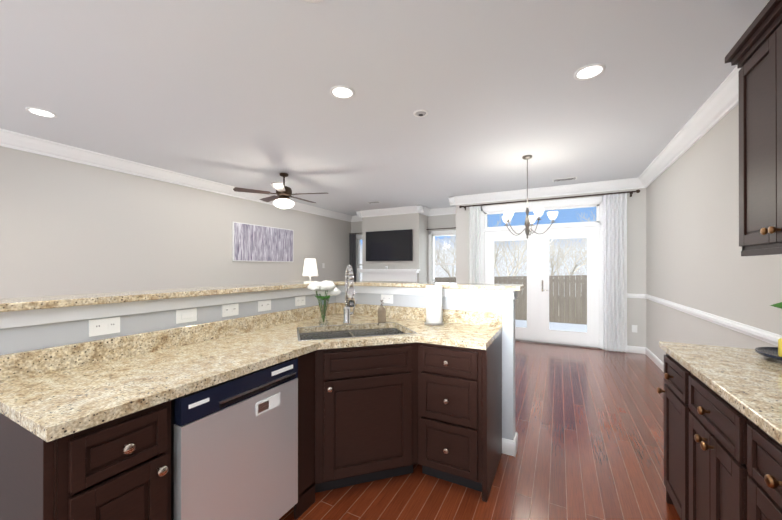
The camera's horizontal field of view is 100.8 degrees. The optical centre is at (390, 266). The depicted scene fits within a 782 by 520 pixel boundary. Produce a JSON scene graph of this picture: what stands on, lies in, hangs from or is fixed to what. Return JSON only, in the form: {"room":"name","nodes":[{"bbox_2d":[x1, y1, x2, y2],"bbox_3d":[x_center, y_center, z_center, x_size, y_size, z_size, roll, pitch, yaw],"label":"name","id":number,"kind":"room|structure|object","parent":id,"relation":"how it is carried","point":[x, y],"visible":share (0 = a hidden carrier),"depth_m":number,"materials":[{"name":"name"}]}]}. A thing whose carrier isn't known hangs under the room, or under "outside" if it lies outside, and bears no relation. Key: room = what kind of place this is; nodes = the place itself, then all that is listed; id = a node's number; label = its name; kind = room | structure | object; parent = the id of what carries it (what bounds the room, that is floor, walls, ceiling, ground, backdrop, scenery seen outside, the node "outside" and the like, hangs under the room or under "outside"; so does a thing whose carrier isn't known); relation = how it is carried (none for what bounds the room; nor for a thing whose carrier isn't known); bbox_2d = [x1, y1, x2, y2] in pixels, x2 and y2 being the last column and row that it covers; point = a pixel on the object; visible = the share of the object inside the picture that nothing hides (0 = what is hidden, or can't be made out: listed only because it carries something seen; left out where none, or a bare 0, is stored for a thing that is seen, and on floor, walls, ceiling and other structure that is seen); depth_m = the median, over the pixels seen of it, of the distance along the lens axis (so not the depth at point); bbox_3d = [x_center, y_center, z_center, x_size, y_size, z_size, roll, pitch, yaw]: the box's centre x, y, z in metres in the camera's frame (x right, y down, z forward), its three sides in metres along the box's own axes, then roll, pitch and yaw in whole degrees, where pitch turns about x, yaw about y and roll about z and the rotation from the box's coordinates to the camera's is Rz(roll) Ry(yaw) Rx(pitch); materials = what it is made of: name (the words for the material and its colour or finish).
{"room":"kitchen","nodes":[
{"label":"kitchen","id":0,"kind":"room"},
{"bbox_2d":[0,146,350,298],"bbox_3d":[-3.436,-0.010,4.519,0.120,2.740,10.140,0,0,27],"label":"wall","id":1,"kind":"structure","parent":0,"point":[69,227],"depth_m":4.27,"materials":[{"name":"grey paint"}]},
{"bbox_2d":[0,128,351,221],"bbox_3d":[-3.329,-1.306,4.466,0.120,0.148,9.900,0,0,27],"label":"crown molding","id":2,"kind":"structure","parent":1,"relation":"attached to","point":[9,139],"depth_m":4.22,"materials":[{"name":"white wood"}]},
{"bbox_2d":[232,222,292,261],"bbox_3d":[-2.430,-0.441,6.285,0.033,0.690,1.440,0,0,27],"label":"picture","id":3,"kind":"object","parent":1,"relation":"attached to","point":[256,243],"visible":0.98,"depth_m":6.17,"materials":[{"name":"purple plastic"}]},
{"bbox_2d":[0,0,769,215],"bbox_3d":[-0.597,-1.433,3.045,6.520,0.100,10.140,0,0,27],"label":"ceiling","id":4,"kind":"structure","parent":0,"point":[235,93],"depth_m":2.48,"materials":[{"name":"paint"}]},
{"bbox_2d":[25,107,56,117],"bbox_3d":[-3.131,-1.378,2.897,0.194,0.008,0.194,0,0,27],"label":"recessed light","id":5,"kind":"object","parent":4,"relation":"in","point":[41,112],"visible":1,"depth_m":2.89,"materials":[{"name":"white glass"}]},
{"bbox_2d":[233,173,328,208],"bbox_3d":[-1.571,-1.121,4.843,1.298,0.514,1.266,0,0,27],"label":"ceiling fan","id":6,"kind":"object","parent":4,"relation":"hanging from","point":[284,194],"visible":1,"depth_m":4.71,"materials":[{"name":"brown metal"}]},
{"bbox_2d":[303,0,321,2],"bbox_3d":[-0.405,-1.381,1.592,0.194,0.008,0.194,0,0,27],"label":"recessed light","id":7,"kind":"object","parent":4,"relation":"in","point":[313,1],"visible":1,"depth_m":1.68,"materials":[{"name":"white plastic"}]},
{"bbox_2d":[330,85,354,98],"bbox_3d":[-0.385,-1.379,2.563,0.194,0.008,0.194,0,0,27],"label":"recessed light","id":8,"kind":"object","parent":4,"relation":"in","point":[342,92],"visible":1,"depth_m":2.56,"materials":[{"name":"white glass"}]},
{"bbox_2d":[413,109,427,116],"bbox_3d":[0.269,-1.373,2.910,0.136,0.020,0.136,0,0,27],"label":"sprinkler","id":9,"kind":"object","parent":4,"relation":"in","point":[420,113],"visible":1,"depth_m":2.89,"materials":[{"name":"white plastic"}]},
{"bbox_2d":[502,155,557,238],"bbox_3d":[1.727,-0.865,4.064,0.669,1.030,0.665,0,0,27],"label":"chandelier","id":10,"kind":"object","parent":4,"relation":"hanging from","point":[532,219],"visible":1,"depth_m":4.01,"materials":[{"name":"white glass"}]},
{"bbox_2d":[552,177,576,181],"bbox_3d":[2.732,-1.373,5.089,0.340,0.009,0.150,0,0,27],"label":"ceiling vent","id":11,"kind":"object","parent":4,"relation":"in","point":[565,179],"visible":0.98,"depth_m":5.08,"materials":[{"name":"white plastic"}]},
{"bbox_2d":[574,63,605,79],"bbox_3d":[1.409,-1.380,2.295,0.194,0.008,0.194,0,0,27],"label":"recessed light","id":12,"kind":"object","parent":4,"relation":"in","point":[589,71],"visible":1,"depth_m":2.29,"materials":[{"name":"white glass"}]},
{"bbox_2d":[362,213,427,281],"bbox_3d":[0.088,-0.003,7.955,1.520,2.740,0.550,0,0,27],"label":"wall","id":13,"kind":"structure","parent":0,"point":[417,223],"depth_m":7.65,"materials":[{"name":"grey paint"}]},
{"bbox_2d":[357,269,419,281],"bbox_3d":[-0.085,0.712,7.620,1.600,1.310,0.198,0,0,27],"label":"fireplace mantel","id":14,"kind":"object","parent":13,"relation":"attached to","point":[402,275],"visible":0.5,"depth_m":7.59,"materials":[{"name":"white wood"}]},
{"bbox_2d":[366,229,412,260],"bbox_3d":[-0.056,-0.493,7.680,1.240,0.720,0.071,0,0,27],"label":"tv","id":15,"kind":"object","parent":13,"relation":"attached to","point":[393,245],"visible":1,"depth_m":7.62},
{"bbox_2d":[356,205,423,217],"bbox_3d":[-0.066,-1.299,7.661,1.760,0.148,0.120,0,0,27],"label":"crown molding","id":16,"kind":"structure","parent":13,"relation":"attached to","point":[408,209],"depth_m":7.61,"materials":[{"name":"white wood"}]},
{"bbox_2d":[424,206,431,215],"bbox_3d":[0.790,-1.300,7.531,0.120,0.148,0.420,0,0,27],"label":"crown molding","id":17,"kind":"structure","parent":13,"relation":"attached to","point":[427,211],"depth_m":7.64,"materials":[{"name":"white wood"}]},
{"bbox_2d":[351,214,455,281],"bbox_3d":[0.371,-0.002,8.185,3.250,2.740,0.120,0,0,27],"label":"wall","id":18,"kind":"structure","parent":0,"point":[441,221],"depth_m":7.77,"materials":[{"name":"grey paint"}]},
{"bbox_2d":[352,216,361,221],"bbox_3d":[-0.753,-1.297,8.638,0.600,0.148,0.120,0,0,27],"label":"crown molding","id":19,"kind":"structure","parent":18,"relation":"attached to","point":[354,219],"depth_m":8.74,"materials":[{"name":"white wood"}]},
{"bbox_2d":[356,235,361,280],"bbox_3d":[-0.749,-0.041,8.729,0.580,1.620,0.150,0,0,27],"label":"living room window","id":20,"kind":"structure","parent":18,"relation":"in","point":[358,239],"depth_m":8.80,"materials":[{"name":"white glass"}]},
{"bbox_2d":[428,207,455,215],"bbox_3d":[1.252,-1.299,7.595,0.880,0.148,0.120,0,0,27],"label":"crown molding","id":21,"kind":"structure","parent":18,"relation":"attached to","point":[437,211],"depth_m":7.61,"materials":[{"name":"white wood"}]},
{"bbox_2d":[429,230,455,281],"bbox_3d":[1.327,-0.043,7.649,0.940,1.620,0.150,0,0,27],"label":"living room window","id":22,"kind":"structure","parent":18,"relation":"in","point":[442,233],"depth_m":7.80,"materials":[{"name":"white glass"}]},
{"bbox_3d":[-0.808,-0.891,8.660,0.680,0.020,0.130,0,0,27],"label":"curtain rod","id":23,"kind":"object","parent":18,"relation":"attached to","visible":0},
{"bbox_2d":[349,234,355,280],"bbox_3d":[-1.034,0.239,8.713,0.210,2.230,0.074,0,0,27],"label":"curtain","id":24,"kind":"object","parent":23,"relation":"hanging from","point":[352,240],"visible":0.33,"depth_m":8.69,"materials":[{"name":"black fabric"}]},
{"bbox_2d":[456,205,461,282],"bbox_3d":[1.622,-0.005,6.938,0.120,2.740,1.180,0,0,27],"label":"wall","id":25,"kind":"structure","parent":0,"point":[458,245],"depth_m":6.42,"materials":[{"name":"grey paint"}]},
{"bbox_2d":[279,341,680,519],"bbox_3d":[-0.597,1.387,3.039,6.520,0.060,10.140,0,0,27],"label":"floor","id":26,"kind":"structure","parent":0,"point":[589,426],"depth_m":2.24,"materials":[{"name":"brown wood"}]},
{"bbox_2d":[0,400,170,519],"bbox_3d":[-1.132,0.914,1.161,0.625,0.880,0.328,0,0,27],"label":"base cabinet","id":27,"kind":"object","parent":26,"relation":"on","point":[119,468],"depth_m":0.99,"materials":[{"name":"brown wood"}]},
{"bbox_2d":[171,358,297,519],"bbox_3d":[-0.900,0.916,1.580,0.640,0.867,0.592,0,0,27],"label":"dishwasher","id":28,"kind":"object","parent":27,"relation":"in","point":[234,448],"visible":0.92,"depth_m":1.39,"materials":[{"name":"silver metal"}]},
{"bbox_2d":[0,302,501,441],"bbox_3d":[-0.344,0.505,1.763,1.502,0.340,2.127,0,0,27],"label":"countertop","id":29,"kind":"structure","parent":27,"relation":"on","point":[50,394],"depth_m":1.50,"materials":[{"name":"stone"}]},
{"bbox_2d":[307,280,340,324],"bbox_3d":[-0.501,0.268,2.427,0.226,0.334,0.240,0,0,27],"label":"flower vase","id":30,"kind":"object","parent":29,"relation":"on","point":[325,289],"visible":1,"depth_m":2.41,"materials":[{"name":"clear glass"}]},
{"bbox_2d":[342,265,356,323],"bbox_3d":[-0.306,0.210,2.411,0.198,0.451,0.224,0,0,27],"label":"faucet","id":31,"kind":"object","parent":29,"relation":"on","point":[350,295],"visible":1,"depth_m":2.46,"materials":[{"name":"silver metal"}]},
{"bbox_2d":[378,299,385,322],"bbox_3d":[-0.072,0.347,2.531,0.066,0.177,0.066,0,0,27],"label":"soap dispenser","id":32,"kind":"object","parent":29,"relation":"on","point":[381,314],"visible":1,"depth_m":2.51,"materials":[{"name":"brown plastic"}]},
{"bbox_2d":[424,279,443,325],"bbox_3d":[0.329,0.264,2.458,0.150,0.342,0.150,0,0,27],"label":"paper towel holder","id":33,"kind":"object","parent":29,"relation":"on","point":[434,304],"visible":1,"depth_m":2.40,"materials":[{"name":"white paper"}]},
{"bbox_2d":[0,285,335,354],"bbox_3d":[-1.346,0.762,1.582,0.136,1.185,3.620,0,0,27],"label":"wall","id":34,"kind":"structure","parent":26,"relation":"on","point":[24,330],"depth_m":1.57,"materials":[{"name":"paint"}]},
{"bbox_2d":[89,317,119,336],"bbox_3d":[-1.326,0.277,1.499,0.008,0.075,0.115,0,0,27],"label":"outlet","id":35,"kind":"object","parent":34,"relation":"attached to","point":[103,326],"visible":1,"depth_m":1.50,"materials":[{"name":"white plastic"}]},
{"bbox_2d":[176,308,196,323],"bbox_3d":[-1.155,0.278,1.827,0.009,0.075,0.115,0,0,27],"label":"outlet","id":36,"kind":"object","parent":34,"relation":"attached to","point":[185,315],"visible":1,"depth_m":1.82,"materials":[{"name":"white plastic"}]},
{"bbox_2d":[222,303,238,316],"bbox_3d":[-1.028,0.278,2.071,0.008,0.075,0.115,0,0,27],"label":"outlet","id":37,"kind":"object","parent":34,"relation":"attached to","point":[230,309],"visible":1,"depth_m":2.07,"materials":[{"name":"white plastic"}]},
{"bbox_2d":[0,280,523,311],"bbox_3d":[-0.663,0.153,1.289,1.880,0.032,3.770,0,0,27],"label":"countertop","id":38,"kind":"structure","parent":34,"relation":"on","point":[26,303],"depth_m":1.79,"materials":[{"name":"stone"}]},
{"bbox_2d":[258,300,270,311],"bbox_3d":[-0.904,0.279,2.311,0.008,0.075,0.115,0,0,27],"label":"outlet","id":39,"kind":"object","parent":34,"relation":"attached to","point":[264,305],"visible":1,"depth_m":2.31,"materials":[{"name":"white plastic"}]},
{"bbox_2d":[295,296,304,305],"bbox_3d":[-0.738,0.280,2.630,0.008,0.075,0.115,0,0,27],"label":"outlet","id":40,"kind":"object","parent":34,"relation":"attached to","point":[299,300],"visible":1,"depth_m":2.62,"materials":[{"name":"white plastic"}]},
{"bbox_2d":[320,376,411,491],"bbox_3d":[-0.130,1.010,1.949,0.394,0.690,0.395,0,0,27],"label":"door","id":41,"kind":"structure","parent":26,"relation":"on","point":[371,413],"depth_m":1.94,"materials":[{"name":"brown wood"}]},
{"bbox_2d":[320,343,411,395],"bbox_3d":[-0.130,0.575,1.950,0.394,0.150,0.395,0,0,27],"label":"base cabinet","id":42,"kind":"object","parent":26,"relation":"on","point":[378,369],"depth_m":1.94,"materials":[{"name":"brown wood"}]},
{"bbox_2d":[336,285,517,439],"bbox_3d":[0.227,0.764,2.732,1.566,1.185,0.146,0,0,27],"label":"wall","id":43,"kind":"structure","parent":26,"relation":"on","point":[502,301],"depth_m":2.40,"materials":[{"name":"paint"}]},
{"bbox_2d":[381,294,392,303],"bbox_3d":[-0.035,0.280,2.800,0.115,0.075,0.008,0,0,27],"label":"outlet","id":44,"kind":"object","parent":43,"relation":"attached to","point":[387,298],"visible":0.94,"depth_m":2.80,"materials":[{"name":"white plastic"}]},
{"bbox_2d":[502,432,517,450],"bbox_3d":[0.193,1.304,2.818,1.706,0.105,0.036,0,0,27],"label":"baseboard","id":45,"kind":"structure","parent":43,"relation":"attached to","point":[509,447],"depth_m":2.34,"materials":[{"name":"white wood"}]},
{"bbox_2d":[404,332,501,501],"bbox_3d":[0.454,0.916,2.196,0.484,0.880,0.596,0,0,27],"label":"base cabinet","id":46,"kind":"object","parent":26,"relation":"on","point":[457,391],"depth_m":1.96,"materials":[{"name":"brown wood"}]},
{"bbox_2d":[657,353,680,517],"bbox_3d":[1.767,0.914,1.522,0.675,0.880,0.459,0,0,27],"label":"base cabinet","id":47,"kind":"object","parent":26,"relation":"on","point":[672,375],"depth_m":1.71,"materials":[{"name":"brown wood"}]},
{"bbox_2d":[677,362,728,519],"bbox_3d":[1.558,0.913,1.119,0.675,0.880,0.590,0,0,27],"label":"base cabinet","id":48,"kind":"object","parent":26,"relation":"on","point":[722,459],"depth_m":1.33,"materials":[{"name":"brown wood"}]},
{"bbox_2d":[729,403,781,519],"bbox_3d":[1.344,0.913,0.709,0.675,0.880,0.475,0,0,27],"label":"base cabinet","id":49,"kind":"object","parent":26,"relation":"on","point":[755,458],"depth_m":1.00,"materials":[{"name":"brown wood"}]},
{"bbox_2d":[659,341,781,444],"bbox_3d":[1.550,0.403,1.115,0.687,0.138,1.395,0,0,27],"label":"countertop","id":50,"kind":"structure","parent":49,"relation":"on","point":[747,382],"depth_m":1.29,"materials":[{"name":"stone"}]},
{"bbox_2d":[755,347,781,360],"bbox_3d":[1.865,0.415,1.445,0.316,0.036,0.316,0,0,27],"label":"decorative tray","id":51,"kind":"object","parent":50,"relation":"on","point":[771,352],"visible":0.94,"depth_m":1.52,"materials":[{"name":"metal"}]},
{"bbox_2d":[778,338,781,356],"bbox_3d":[1.773,0.360,1.431,0.076,0.084,0.076,0,0,27],"label":"candle","id":52,"kind":"object","parent":51,"relation":"on","point":[780,347],"visible":0.97,"depth_m":1.45,"materials":[{"name":"yellow wax"}]},
{"bbox_3d":[-1.743,1.045,6.990,0.500,0.640,0.550,0,0,27],"label":"side table","id":53,"kind":"object","parent":26,"relation":"on","visible":0},
{"bbox_2d":[302,258,317,280],"bbox_3d":[-1.746,0.274,6.987,0.340,0.900,0.340,0,0,27],"label":"table lamp","id":54,"kind":"object","parent":53,"relation":"on","point":[310,267],"visible":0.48,"depth_m":6.87,"materials":[{"name":"fabric"}]},
{"bbox_2d":[462,188,645,346],"bbox_3d":[2.721,-0.007,5.768,2.910,2.740,0.120,0,0,27],"label":"wall","id":55,"kind":"structure","parent":0,"point":[636,250],"depth_m":5.12,"materials":[{"name":"grey paint"}]},
{"bbox_2d":[481,196,602,349],"bbox_3d":[2.639,0.105,5.805,2.100,2.515,0.150,0,0,27],"label":"door frame","id":56,"kind":"structure","parent":55,"relation":"attached to","point":[537,330],"depth_m":5.72,"materials":[{"name":"white wood"}]},
{"bbox_2d":[448,178,635,205],"bbox_3d":[2.502,-1.303,5.750,3.020,0.148,0.120,0,0,27],"label":"crown molding","id":57,"kind":"structure","parent":55,"relation":"attached to","point":[630,183],"depth_m":5.61,"materials":[{"name":"white wood"}]},
{"bbox_2d":[459,190,639,209],"bbox_3d":[2.611,-1.151,5.688,2.850,0.088,0.128,0,0,27],"label":"curtain rod","id":58,"kind":"object","parent":55,"relation":"attached to","point":[630,192],"visible":1,"depth_m":5.51,"materials":[{"name":"brown metal"}]},
{"bbox_2d":[469,206,480,282],"bbox_3d":[1.605,0.099,6.168,0.220,2.499,0.085,0,0,27],"label":"door curtain","id":59,"kind":"object","parent":58,"relation":"hanging from","point":[474,244],"visible":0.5,"depth_m":6.17,"materials":[{"name":"white fabric"}]},
{"bbox_2d":[603,193,626,352],"bbox_3d":[3.566,0.097,5.149,0.320,2.499,0.085,0,0,27],"label":"door curtain","id":60,"kind":"object","parent":58,"relation":"hanging from","point":[614,272],"visible":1,"depth_m":5.15,"materials":[{"name":"white fabric"}]},
{"bbox_2d":[611,345,643,353],"bbox_3d":[3.741,1.309,5.158,0.460,0.105,0.016,0,0,27],"label":"baseboard","id":61,"kind":"structure","parent":55,"relation":"attached to","point":[632,349],"depth_m":5.09,"materials":[{"name":"white wood"}]},
{"bbox_2d":[632,325,636,332],"bbox_3d":[3.849,0.982,5.106,0.070,0.115,0.009,0,0,27],"label":"outlet","id":62,"kind":"object","parent":55,"relation":"attached to","point":[634,328],"visible":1,"depth_m":5.11,"materials":[{"name":"white plastic"}]},
{"bbox_2d":[627,293,642,297],"bbox_3d":[3.732,0.462,5.159,0.444,0.070,0.026,0,0,27],"label":"trim","id":63,"kind":"structure","parent":55,"relation":"attached to","point":[629,295],"depth_m":5.10,"materials":[{"name":"white wood"}]},
{"bbox_2d":[646,104,781,362],"bbox_3d":[1.998,-0.017,1.095,0.120,2.740,9.080,0,0,27],"label":"wall","id":64,"kind":"structure","parent":0,"point":[695,259],"depth_m":3.00,"materials":[{"name":"grey paint"}]},
{"bbox_2d":[644,347,663,371],"bbox_3d":[3.082,1.305,3.324,0.016,0.105,3.880,0,0,27],"label":"baseboard","id":65,"kind":"structure","parent":64,"relation":"attached to","point":[654,358],"depth_m":4.56,"materials":[{"name":"white wood"}]},
{"bbox_2d":[636,66,740,188],"bbox_3d":[1.891,-1.312,1.153,0.120,0.148,8.840,0,0,27],"label":"crown molding","id":66,"kind":"structure","parent":64,"relation":"attached to","point":[719,103],"depth_m":2.99,"materials":[{"name":"white wood"}]},
{"bbox_2d":[643,294,781,345],"bbox_3d":[3.077,0.458,3.328,0.026,0.070,3.880,0,0,27],"label":"trim","id":67,"kind":"structure","parent":64,"relation":"attached to","point":[762,335],"depth_m":2.60,"materials":[{"name":"white wood"}]},
{"bbox_2d":[733,0,781,251],"bbox_3d":[1.855,-0.597,1.341,0.351,1.020,0.737,0,0,27],"label":"upper cabinet","id":68,"kind":"object","parent":64,"relation":"attached to","point":[754,54],"depth_m":1.54,"materials":[{"name":"brown wood"}]},
{"bbox_3d":[1.921,0.340,1.455,0.108,0.125,0.110,0,0,27],"label":"pedestal","id":69,"kind":"object","parent":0,"visible":0},
{"bbox_2d":[770,302,781,308],"bbox_3d":[1.901,0.164,1.456,0.223,0.224,0.237,0,0,27],"label":"potted plant","id":70,"kind":"object","parent":69,"relation":"on","point":[778,305],"visible":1,"depth_m":1.54,"materials":[{"name":"green plant"}]},
{"label":"outside","id":71,"kind":"structure","parent":0,"visible":0},
{"bbox_2d":[515,320,586,331],"bbox_3d":[4.824,1.439,6.233,6.450,0.090,2.630,0,0,27],"label":"patio","id":72,"kind":"structure","parent":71,"point":[554,326],"depth_m":7.54,"materials":[{"name":"concrete"}]},
{"bbox_3d":[10.157,1.919,21.414,26.000,0.151,32.370,0,0,27],"label":"yard","id":73,"kind":"structure","parent":71,"visible":0},
{"bbox_2d":[435,245,453,276],"bbox_3d":[2.751,0.360,13.515,2.591,2.944,2.199,0,0,27],"label":"bare tree","id":74,"kind":"object","parent":73,"relation":"on","point":[446,269],"depth_m":13.19,"materials":[{"name":"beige plant"}]},
{"bbox_2d":[435,236,455,276],"bbox_3d":[2.873,0.090,13.518,2.329,3.487,2.263,0,0,27],"label":"bare tree","id":75,"kind":"object","parent":73,"relation":"on","point":[453,254],"depth_m":13.87,"materials":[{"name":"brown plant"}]},
{"bbox_2d":[360,235,586,296],"bbox_3d":[10.421,-1.632,20.627,31.200,6.950,2.465,0,0,27],"label":"tree","id":76,"kind":"object","parent":73,"relation":"on","point":[440,271],"depth_m":20.53,"materials":[{"name":"grey plant"}]},
{"bbox_2d":[494,242,512,268],"bbox_3d":[4.647,0.255,15.273,2.282,3.161,2.478,0,0,27],"label":"bare tree","id":77,"kind":"object","parent":73,"relation":"on","point":[500,255],"depth_m":14.85,"materials":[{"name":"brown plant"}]},
{"bbox_2d":[487,216,526,275],"bbox_3d":[4.352,-0.169,13.018,3.262,3.997,2.650,0,0,27],"label":"bare tree","id":78,"kind":"object","parent":73,"relation":"on","point":[495,257],"depth_m":12.90,"materials":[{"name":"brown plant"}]},
{"bbox_2d":[435,275,586,324],"bbox_3d":[4.373,0.947,10.047,9.330,1.750,0.120,0,0,27],"label":"fence","id":79,"kind":"object","parent":73,"relation":"on","point":[559,307],"depth_m":9.63,"materials":[{"name":"brown wood"}]},
{"bbox_2d":[494,226,556,275],"bbox_3d":[4.965,0.050,12.495,2.690,3.560,2.467,0,0,27],"label":"bare tree","id":80,"kind":"object","parent":73,"relation":"on","point":[518,255],"depth_m":12.69,"materials":[{"name":"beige plant"}]},
{"bbox_2d":[549,240,574,275],"bbox_3d":[6.194,0.278,12.179,1.496,3.101,2.513,0,0,27],"label":"bare tree","id":81,"kind":"object","parent":73,"relation":"on","point":[553,264],"depth_m":11.94,"materials":[{"name":"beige plant"}]},
{"bbox_2d":[549,238,586,275],"bbox_3d":[6.180,0.165,11.073,2.486,3.327,1.971,0,0,27],"label":"bare tree","id":82,"kind":"object","parent":73,"relation":"on","point":[575,265],"depth_m":10.99,"materials":[{"name":"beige plant"}]},
{"bbox_2d":[568,239,586,254],"bbox_3d":[7.373,0.128,10.735,2.674,3.393,1.580,0,0,27],"label":"bare tree","id":83,"kind":"object","parent":73,"relation":"on","point":[581,247],"depth_m":11.17,"materials":[{"name":"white plant"}]},
{"bbox_2d":[576,209,595,244],"bbox_3d":[7.423,-0.098,10.573,2.443,3.849,2.074,0,0,27],"label":"bare tree","id":84,"kind":"object","parent":73,"relation":"on","point":[588,220],"depth_m":10.59,"materials":[{"name":"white plant"}]}
]}

